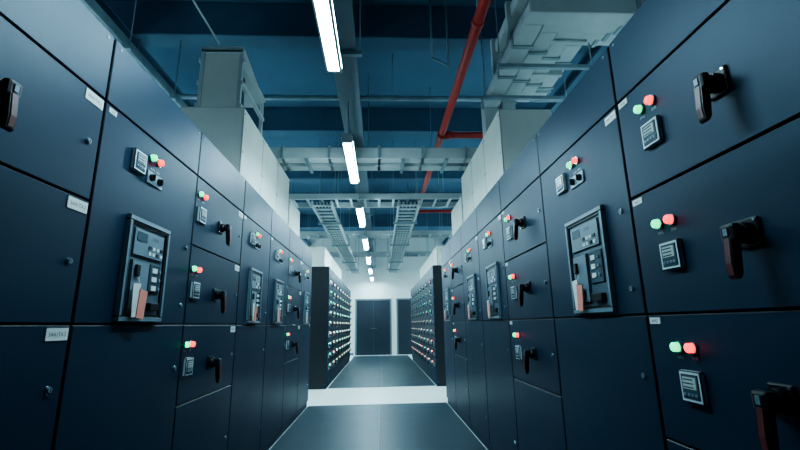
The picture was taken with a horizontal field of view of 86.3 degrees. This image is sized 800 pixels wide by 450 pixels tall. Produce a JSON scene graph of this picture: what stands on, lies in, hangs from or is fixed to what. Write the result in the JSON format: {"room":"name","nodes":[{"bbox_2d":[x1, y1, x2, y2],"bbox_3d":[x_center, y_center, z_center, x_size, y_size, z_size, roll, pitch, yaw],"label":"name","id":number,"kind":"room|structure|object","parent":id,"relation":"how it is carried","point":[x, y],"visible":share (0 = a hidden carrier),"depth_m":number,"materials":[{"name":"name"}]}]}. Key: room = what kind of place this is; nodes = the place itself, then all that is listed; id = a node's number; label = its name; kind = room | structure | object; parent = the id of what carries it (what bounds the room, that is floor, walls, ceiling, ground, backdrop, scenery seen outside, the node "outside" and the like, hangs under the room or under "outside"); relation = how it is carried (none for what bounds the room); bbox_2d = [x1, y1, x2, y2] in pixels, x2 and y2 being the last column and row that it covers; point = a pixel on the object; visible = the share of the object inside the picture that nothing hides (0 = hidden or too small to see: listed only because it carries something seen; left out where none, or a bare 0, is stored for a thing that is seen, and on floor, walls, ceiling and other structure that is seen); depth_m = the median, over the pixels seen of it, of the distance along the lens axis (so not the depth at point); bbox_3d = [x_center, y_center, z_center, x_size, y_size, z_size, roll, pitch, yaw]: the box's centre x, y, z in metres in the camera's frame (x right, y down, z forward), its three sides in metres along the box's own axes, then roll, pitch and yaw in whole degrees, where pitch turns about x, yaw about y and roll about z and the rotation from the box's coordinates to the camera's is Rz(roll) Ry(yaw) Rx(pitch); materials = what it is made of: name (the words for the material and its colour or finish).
{"room":"electrical room","nodes":[
{"label":"electrical room","id":0,"kind":"room"},
{"bbox_2d":[114,0,584,230],"bbox_3d":[-0.349,-2.326,6.954,11.400,0.200,22.900,0,-13,-3],"label":"ceiling","id":1,"kind":"structure","parent":0,"point":[276,71],"depth_m":6.71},
{"bbox_2d":[80,0,187,108],"bbox_3d":[-2.643,-2.827,1.515,0.500,1.213,7.900,0,-13,-3],"label":"ladder","id":2,"kind":"object","parent":1,"relation":"hanging from","point":[93,6],"visible":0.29,"depth_m":4.08,"materials":[{"name":"grey metal"}]},
{"bbox_2d":[89,0,310,245],"bbox_3d":[-3.235,-1.687,6.670,0.180,0.165,22.480,0,-13,-3],"label":"cable tray","id":3,"kind":"object","parent":1,"relation":"attached to","point":[102,3],"visible":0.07,"depth_m":5.13,"materials":[{"name":"grey metal"}]},
{"bbox_2d":[192,0,219,43],"bbox_3d":[-2.109,-2.453,3.766,0.019,0.937,1.526,-6,-14,19],"label":"rod","id":4,"kind":"object","parent":1,"relation":"attached to","point":[194,2],"visible":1,"depth_m":4.20,"materials":[{"name":"grey metal"}]},
{"bbox_2d":[311,142,358,273],"bbox_3d":[-1.562,-0.051,12.173,0.450,1.813,9.800,0,-13,-3],"label":"ladder","id":5,"kind":"object","parent":1,"relation":"hanging from","point":[351,266],"visible":0.96,"depth_m":9.38,"materials":[{"name":"grey metal"}]},
{"bbox_2d":[104,0,588,52],"bbox_3d":[-0.265,-2.401,5.202,10.996,0.449,0.250,0,-13,-3],"label":"ceiling beam","id":6,"kind":"structure","parent":1,"relation":"attached to","point":[156,23],"depth_m":5.05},
{"bbox_2d":[333,0,375,267],"bbox_3d":[-0.641,-1.446,6.888,0.320,1.528,21.800,0,-13,-3],"label":"cable tray","id":7,"kind":"object","parent":1,"relation":"hanging from","point":[347,82],"visible":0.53,"depth_m":4.14,"materials":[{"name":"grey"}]},
{"bbox_2d":[312,0,341,72],"bbox_3d":[-0.437,-1.463,2.440,0.112,0.525,1.260,0,-13,-3],"label":"ceiling light","id":8,"kind":"object","parent":7,"relation":"hanging from","point":[323,9],"visible":1,"depth_m":2.60,"materials":[{"name":"glowing plastic diffuser"},{"name":"painted metal"}]},
{"bbox_2d":[341,102,358,183],"bbox_3d":[-0.547,-0.912,4.794,0.112,0.525,1.260,0,-13,-3],"label":"ceiling light","id":9,"kind":"object","parent":7,"relation":"hanging from","point":[347,140],"visible":1,"depth_m":4.47,"materials":[{"name":"white"}]},
{"bbox_2d":[355,180,364,226],"bbox_3d":[-0.657,-0.361,7.148,0.112,0.525,1.260,0,-13,-3],"label":"ceiling light","id":10,"kind":"object","parent":7,"relation":"hanging from","point":[359,207],"visible":0.98,"depth_m":6.76,"materials":[{"name":"white"}]},
{"bbox_2d":[362,235,368,249],"bbox_3d":[-0.767,0.190,9.502,0.112,0.525,1.260,0,-13,-3],"label":"ceiling light","id":11,"kind":"object","parent":7,"relation":"hanging from","point":[364,237],"visible":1,"depth_m":9.14,"materials":[{"name":"white"}]},
{"bbox_2d":[366,254,370,263],"bbox_3d":[-0.876,0.741,11.855,0.112,0.525,1.260,0,-13,-3],"label":"ceiling light","id":12,"kind":"object","parent":7,"relation":"hanging from","point":[368,260],"visible":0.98,"depth_m":11.52,"materials":[{"name":"white"}]},
{"bbox_2d":[245,107,482,136],"bbox_3d":[-0.379,-1.832,7.634,10.996,0.449,0.250,0,-13,-3],"label":"ceiling beam","id":13,"kind":"structure","parent":1,"relation":"attached to","point":[278,121],"depth_m":7.51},
{"bbox_2d":[291,182,451,238],"bbox_3d":[-0.508,-0.536,10.486,5.000,1.670,0.400,0,-13,-3],"label":"ladder","id":14,"kind":"object","parent":1,"relation":"hanging from","point":[415,233],"visible":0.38,"depth_m":10.18,"materials":[{"name":"grey metal"}]},
{"bbox_2d":[178,54,565,101],"bbox_3d":[-1.249,-2.068,5.926,8.900,0.733,0.068,0,-13,-3],"label":"pipe","id":15,"kind":"object","parent":1,"relation":"hanging from","point":[182,96],"visible":0.3,"depth_m":5.87,"materials":[{"name":"grey metal"}]},
{"bbox_2d":[289,193,458,209],"bbox_3d":[-0.606,-0.694,12.497,10.996,0.449,0.250,0,-13,-3],"label":"ceiling beam","id":16,"kind":"structure","parent":1,"relation":"attached to","point":[371,200],"depth_m":12.40,"materials":[{"name":"grey metal"}]},
{"bbox_2d":[284,171,464,181],"bbox_3d":[-0.492,-1.263,10.065,10.996,0.449,0.250,0,-13,-3],"label":"ceiling beam","id":17,"kind":"structure","parent":1,"relation":"attached to","point":[294,176],"depth_m":9.94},
{"bbox_2d":[289,137,461,207],"bbox_3d":[-0.378,-1.191,7.689,5.000,1.670,0.550,0,-13,-3],"label":"ladder","id":18,"kind":"object","parent":1,"relation":"hanging from","point":[345,196],"visible":0.34,"depth_m":7.29,"materials":[{"name":"grey metal"}]},
{"bbox_2d":[300,214,451,228],"bbox_3d":[-0.719,-0.124,14.929,10.996,0.449,0.250,0,-13,-3],"label":"ceiling beam","id":19,"kind":"structure","parent":1,"relation":"attached to","point":[380,220],"depth_m":14.82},
{"bbox_2d":[307,210,450,256],"bbox_3d":[-0.644,0.147,13.404,5.000,1.670,0.400,0,-13,-3],"label":"ladder","id":20,"kind":"object","parent":1,"relation":"hanging from","point":[407,253],"visible":0.34,"depth_m":13.09,"materials":[{"name":"grey metal"}]},
{"bbox_2d":[387,139,419,272],"bbox_3d":[-0.079,-0.060,12.245,0.480,1.813,9.800,0,-13,-3],"label":"cable tray","id":21,"kind":"object","parent":1,"relation":"hanging from","point":[394,263],"visible":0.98,"depth_m":9.49,"materials":[{"name":"grey metal"}]},
{"bbox_2d":[429,0,449,66],"bbox_3d":[0.443,-2.230,4.861,0.204,0.960,0.024,0,-13,-3],"label":"conduit","id":22,"kind":"object","parent":1,"relation":"attached to","point":[445,3],"visible":1,"depth_m":4.83,"materials":[{"name":"grey metal"}]},
{"bbox_2d":[403,0,490,250],"bbox_3d":[1.835,-1.766,6.000,2.735,1.393,20.300,0,-13,-3],"label":"pipe","id":23,"kind":"object","parent":1,"relation":"hanging from","point":[478,21],"visible":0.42,"depth_m":4.45,"materials":[{"name":"red paint"}]},
{"bbox_2d":[442,46,608,244],"bbox_3d":[2.358,-1.722,6.939,0.180,0.165,22.480,0,-13,-3],"label":"cable tray","id":24,"kind":"object","parent":1,"relation":"attached to","point":[575,76],"visible":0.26,"depth_m":5.76,"materials":[{"name":"grey metal"}]},
{"bbox_2d":[308,238,444,355],"bbox_3d":[-0.821,2.742,17.414,11.000,4.900,0.200,0,-13,-3],"label":"wall","id":25,"kind":"structure","parent":0,"point":[384,285],"depth_m":17.48,"materials":[{"name":"paint"}]},
{"bbox_2d":[355,298,391,355],"bbox_3d":[-1.056,4.033,16.945,1.450,2.180,0.100,0,-13,-3],"label":"door","id":26,"kind":"structure","parent":25,"relation":"in","point":[373,317],"depth_m":16.94,"materials":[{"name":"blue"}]},
{"bbox_2d":[396,298,411,354],"bbox_3d":[0.292,4.025,17.010,0.850,2.180,0.100,0,-13,-3],"label":"door","id":27,"kind":"structure","parent":25,"relation":"in","point":[403,305],"depth_m":17.01,"materials":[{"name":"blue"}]},
{"bbox_2d":[269,354,487,449],"bbox_3d":[-0.263,2.616,5.801,11.400,0.150,22.900,0,-13,-3],"label":"floor","id":28,"kind":"structure","parent":0,"point":[405,394],"depth_m":7.13,"materials":[{"name":"white concrete"}]},
{"bbox_2d":[0,0,113,449],"bbox_3d":[-1.576,0.266,1.024,1.086,2.300,0.856,0,-13,-3],"label":"tall cabinet","id":29,"kind":"object","parent":28,"relation":"on","point":[55,55],"visible":1,"depth_m":1.34,"materials":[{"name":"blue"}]},
{"bbox_2d":[51,40,200,449],"bbox_3d":[-1.634,0.462,1.859,1.049,2.300,0.856,0,-13,-3],"label":"tall cabinet","id":30,"kind":"object","parent":28,"relation":"on","point":[118,388],"visible":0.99,"depth_m":1.82,"materials":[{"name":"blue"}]},
{"bbox_2d":[171,132,245,449],"bbox_3d":[-1.654,0.658,2.697,1.086,2.300,0.856,0,-13,-3],"label":"tall cabinet","id":31,"kind":"object","parent":28,"relation":"on","point":[203,393],"visible":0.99,"depth_m":2.66,"materials":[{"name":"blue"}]},
{"bbox_2d":[227,180,271,449],"bbox_3d":[-1.712,0.854,3.532,1.049,2.300,0.856,0,-13,-3],"label":"tall cabinet","id":32,"kind":"object","parent":28,"relation":"on","point":[244,427],"visible":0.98,"depth_m":3.48,"materials":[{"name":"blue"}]},
{"bbox_2d":[259,209,289,449],"bbox_3d":[-1.751,1.050,4.369,1.049,2.300,0.856,0,-13,-3],"label":"tall cabinet","id":33,"kind":"object","parent":28,"relation":"on","point":[273,374],"visible":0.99,"depth_m":4.31,"materials":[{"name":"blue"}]},
{"bbox_2d":[181,107,288,223],"bbox_3d":[-1.799,-0.454,4.911,0.597,0.876,2.062,0,-13,-3],"label":"enclosure","id":34,"kind":"object","parent":33,"relation":"on","point":[231,130],"visible":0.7,"depth_m":4.05,"materials":[{"name":"grey"}]},
{"bbox_2d":[194,46,264,134],"bbox_3d":[-1.828,-1.359,4.685,0.455,0.782,0.820,0,-13,-3],"label":"duct","id":35,"kind":"object","parent":34,"relation":"on","point":[227,78],"visible":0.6,"depth_m":4.33,"materials":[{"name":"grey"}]},
{"bbox_2d":[269,145,476,173],"bbox_3d":[-0.358,-0.849,5.569,3.490,0.200,0.480,0,-13,-3],"label":"duct","id":36,"kind":"object","parent":34,"relation":"on","point":[311,159],"visible":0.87,"depth_m":5.40,"materials":[{"name":"grey metal"}]},
{"bbox_2d":[280,228,302,435],"bbox_3d":[-1.771,1.246,5.206,1.086,2.300,0.856,0,-13,-3],"label":"tall cabinet","id":37,"kind":"object","parent":28,"relation":"on","point":[291,360],"visible":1,"depth_m":5.15,"materials":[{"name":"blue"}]},
{"bbox_2d":[295,242,311,419],"bbox_3d":[-1.829,1.442,6.042,1.049,2.300,0.856,0,-13,-3],"label":"tall cabinet","id":38,"kind":"object","parent":28,"relation":"on","point":[305,308],"visible":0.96,"depth_m":5.98,"materials":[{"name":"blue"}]},
{"bbox_2d":[287,198,299,236],"bbox_3d":[-1.864,0.008,6.337,0.597,0.626,0.832,0,-13,-3],"label":"enclosure","id":39,"kind":"object","parent":38,"relation":"on","point":[293,223],"visible":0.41,"depth_m":6.29,"materials":[{"name":"grey"}]},
{"bbox_2d":[308,266,333,389],"bbox_3d":[-1.758,2.024,8.543,0.805,2.300,0.700,0,-13,-3],"label":"tall cabinet","id":40,"kind":"object","parent":28,"relation":"on","point":[321,334],"visible":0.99,"depth_m":8.24,"materials":[{"name":"black metal"}]},
{"bbox_2d":[308,246,341,278],"bbox_3d":[-1.908,1.084,10.504,0.597,0.426,3.912,0,-13,-3],"label":"enclosure","id":41,"kind":"object","parent":40,"relation":"on","point":[321,256],"visible":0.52,"depth_m":8.65,"materials":[{"name":"grey"}]},
{"bbox_2d":[270,404,378,449],"bbox_3d":[-0.617,1.596,1.746,1.043,0.006,9.380,0,-13,-3],"label":"rubber floor mat","id":42,"kind":"object","parent":28,"relation":"on","point":[327,427],"visible":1,"depth_m":4.82,"materials":[{"name":"grey rubber"}]},
{"bbox_2d":[330,271,336,383],"bbox_3d":[-1.790,2.184,9.229,0.805,2.300,0.700,0,-13,-3],"label":"tall cabinet","id":43,"kind":"object","parent":28,"relation":"on","point":[334,307],"visible":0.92,"depth_m":9.24,"materials":[{"name":"black metal"}]},
{"bbox_2d":[334,275,339,378],"bbox_3d":[-1.822,2.345,9.914,0.805,2.300,0.700,0,-13,-3],"label":"tall cabinet","id":44,"kind":"object","parent":28,"relation":"on","point":[337,277],"visible":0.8,"depth_m":9.97,"materials":[{"name":"black metal"}]},
{"bbox_2d":[337,278,342,374],"bbox_3d":[-1.854,2.505,10.600,0.805,2.300,0.700,0,-13,-3],"label":"tall cabinet","id":45,"kind":"object","parent":28,"relation":"on","point":[340,281],"visible":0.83,"depth_m":10.62,"materials":[{"name":"black"}]},
{"bbox_2d":[340,282,344,371],"bbox_3d":[-1.886,2.666,11.286,0.805,2.300,0.700,0,-13,-3],"label":"tall cabinet","id":46,"kind":"object","parent":28,"relation":"on","point":[343,294],"visible":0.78,"depth_m":11.34,"materials":[{"name":"black metal"}]},
{"bbox_2d":[342,284,346,368],"bbox_3d":[-1.918,2.826,11.972,0.805,2.300,0.700,0,-13,-3],"label":"tall cabinet","id":47,"kind":"object","parent":28,"relation":"on","point":[345,296],"visible":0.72,"depth_m":12.00,"materials":[{"name":"black"}]},
{"bbox_2d":[344,286,348,366],"bbox_3d":[-1.950,2.987,12.657,0.805,2.300,0.700,0,-13,-3],"label":"tall cabinet","id":48,"kind":"object","parent":28,"relation":"on","point":[347,298],"visible":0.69,"depth_m":12.69,"materials":[{"name":"black metal"}]},
{"bbox_2d":[346,289,349,364],"bbox_3d":[-1.982,3.147,13.343,0.805,2.300,0.700,0,-13,-3],"label":"tall cabinet","id":49,"kind":"object","parent":28,"relation":"on","point":[348,306],"visible":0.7,"depth_m":13.44,"materials":[{"name":"black metal"}]},
{"bbox_2d":[348,290,351,361],"bbox_3d":[-2.014,3.308,14.029,0.805,2.300,0.700,0,-13,-3],"label":"tall cabinet","id":50,"kind":"object","parent":28,"relation":"on","point":[350,300],"visible":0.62,"depth_m":14.05,"materials":[{"name":"black metal"}]},
{"bbox_2d":[328,356,381,387],"bbox_3d":[-1.045,4.035,12.166,1.022,0.006,8.400,0,-13,-3],"label":"rubber floor mat","id":51,"kind":"object","parent":28,"relation":"on","point":[361,371],"visible":0.94,"depth_m":10.18,"materials":[{"name":"grey rubber"}]},
{"bbox_2d":[381,355,435,386],"bbox_3d":[-0.020,4.028,12.216,1.026,0.006,8.400,0,-13,-3],"label":"rubber floor mat","id":52,"kind":"object","parent":28,"relation":"on","point":[397,370],"visible":1,"depth_m":10.25,"materials":[{"name":"grey rubber"}]},
{"bbox_2d":[410,289,413,360],"bbox_3d":[0.758,3.291,14.162,0.805,2.300,0.700,0,-13,-3],"label":"tall cabinet","id":53,"kind":"object","parent":28,"relation":"on","point":[411,289],"visible":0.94,"depth_m":14.02,"materials":[{"name":"black metal"}]},
{"bbox_2d":[412,287,415,362],"bbox_3d":[0.790,3.130,13.476,0.805,2.300,0.700,0,-13,-3],"label":"tall cabinet","id":54,"kind":"object","parent":28,"relation":"on","point":[413,287],"visible":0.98,"depth_m":13.40,"materials":[{"name":"black metal"}]},
{"bbox_2d":[414,285,417,364],"bbox_3d":[0.822,2.970,12.791,0.805,2.300,0.700,0,-13,-3],"label":"tall cabinet","id":55,"kind":"object","parent":28,"relation":"on","point":[415,328],"visible":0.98,"depth_m":12.71,"materials":[{"name":"black"}]},
{"bbox_2d":[415,283,419,366],"bbox_3d":[0.854,2.809,12.105,0.805,2.300,0.700,0,-13,-3],"label":"tall cabinet","id":56,"kind":"object","parent":28,"relation":"on","point":[416,294],"visible":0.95,"depth_m":12.02,"materials":[{"name":"black metal"}]},
{"bbox_2d":[417,280,422,369],"bbox_3d":[0.886,2.649,11.419,0.805,2.300,0.700,0,-13,-3],"label":"tall cabinet","id":57,"kind":"object","parent":28,"relation":"on","point":[418,292],"visible":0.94,"depth_m":11.28,"materials":[{"name":"black metal"}]},
{"bbox_2d":[420,278,425,373],"bbox_3d":[0.918,2.488,10.733,0.805,2.300,0.700,0,-13,-3],"label":"tall cabinet","id":58,"kind":"object","parent":28,"relation":"on","point":[421,280],"visible":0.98,"depth_m":10.64,"materials":[{"name":"black"}]},
{"bbox_2d":[422,275,428,376],"bbox_3d":[0.950,2.328,10.048,0.805,2.300,0.700,0,-13,-3],"label":"tall cabinet","id":59,"kind":"object","parent":28,"relation":"on","point":[423,277],"visible":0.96,"depth_m":9.95,"materials":[{"name":"black"}]},
{"bbox_2d":[425,270,432,380],"bbox_3d":[0.982,2.167,9.362,0.805,2.300,0.700,0,-13,-3],"label":"tall cabinet","id":60,"kind":"object","parent":28,"relation":"on","point":[429,359],"visible":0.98,"depth_m":9.25,"materials":[{"name":"black"}]},
{"bbox_2d":[379,402,486,449],"bbox_3d":[0.406,1.590,1.796,1.003,0.006,9.380,0,-13,-3],"label":"rubber floor mat","id":61,"kind":"object","parent":28,"relation":"on","point":[403,426],"visible":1,"depth_m":4.79,"materials":[{"name":"grey rubber"}]},
{"bbox_2d":[429,265,445,385],"bbox_3d":[1.014,2.006,8.676,0.805,2.300,0.700,0,-13,-3],"label":"tall cabinet","id":62,"kind":"object","parent":28,"relation":"on","point":[437,322],"visible":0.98,"depth_m":8.37,"materials":[{"name":"black metal"}]},
{"bbox_2d":[420,245,444,278],"bbox_3d":[0.934,1.066,10.640,0.537,0.426,3.912,0,-13,-3],"label":"enclosure","id":63,"kind":"object","parent":62,"relation":"on","point":[434,258],"visible":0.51,"depth_m":9.48,"materials":[{"name":"grey"}]},
{"bbox_2d":[441,241,457,414],"bbox_3d":[1.178,1.424,6.191,1.049,2.300,0.856,0,-13,-3],"label":"tall cabinet","id":64,"kind":"object","parent":28,"relation":"on","point":[445,252],"visible":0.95,"depth_m":6.09,"materials":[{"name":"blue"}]},
{"bbox_2d":[451,196,463,235],"bbox_3d":[1.114,-0.019,6.441,0.527,0.626,0.912,0,-13,-3],"label":"enclosure","id":65,"kind":"object","parent":64,"relation":"on","point":[457,219],"visible":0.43,"depth_m":6.37,"materials":[{"name":"grey"}]},
{"bbox_2d":[449,227,471,430],"bbox_3d":[1.198,1.228,5.353,1.086,2.300,0.856,0,-13,-3],"label":"tall cabinet","id":66,"kind":"object","parent":28,"relation":"on","point":[458,307],"visible":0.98,"depth_m":5.25,"materials":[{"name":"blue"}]},
{"bbox_2d":[461,208,491,449],"bbox_3d":[1.256,1.032,4.518,1.049,2.300,0.856,0,-13,-3],"label":"tall cabinet","id":67,"kind":"object","parent":28,"relation":"on","point":[478,401],"visible":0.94,"depth_m":4.41,"materials":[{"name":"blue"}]},
{"bbox_2d":[461,109,551,221],"bbox_3d":[1.180,-0.481,5.015,0.527,0.876,1.982,0,-13,-3],"label":"enclosure","id":68,"kind":"object","parent":67,"relation":"on","point":[510,131],"visible":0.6,"depth_m":4.19,"materials":[{"name":"grey"}]},
{"bbox_2d":[478,0,644,136],"bbox_3d":[2.096,-1.990,4.342,2.270,1.720,2.150,0,-13,-3],"label":"busbar trunking","id":69,"kind":"object","parent":68,"relation":"on","point":[536,41],"visible":0.7,"depth_m":4.16,"materials":[{"name":"grey metal"}]},
{"bbox_2d":[476,180,518,449],"bbox_3d":[1.295,0.836,3.681,1.049,2.300,0.856,0,-13,-3],"label":"tall cabinet","id":70,"kind":"object","parent":28,"relation":"on","point":[503,430],"visible":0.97,"depth_m":3.58,"materials":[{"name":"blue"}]},
{"bbox_2d":[499,134,566,449],"bbox_3d":[1.316,0.640,2.844,1.086,2.300,0.856,0,-13,-3],"label":"tall cabinet","id":71,"kind":"object","parent":28,"relation":"on","point":[536,371],"visible":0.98,"depth_m":2.76,"materials":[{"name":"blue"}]},
{"bbox_2d":[537,47,670,449],"bbox_3d":[1.373,0.445,2.008,1.049,2.300,0.856,0,-13,-3],"label":"tall cabinet","id":72,"kind":"object","parent":28,"relation":"on","point":[610,389],"visible":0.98,"depth_m":1.92,"materials":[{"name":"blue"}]},
{"bbox_2d":[609,0,799,449],"bbox_3d":[1.394,0.249,1.171,1.086,2.300,0.856,0,-13,-3],"label":"tall cabinet","id":73,"kind":"object","parent":28,"relation":"on","point":[707,91],"visible":1,"depth_m":1.23,"materials":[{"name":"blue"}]}
]}

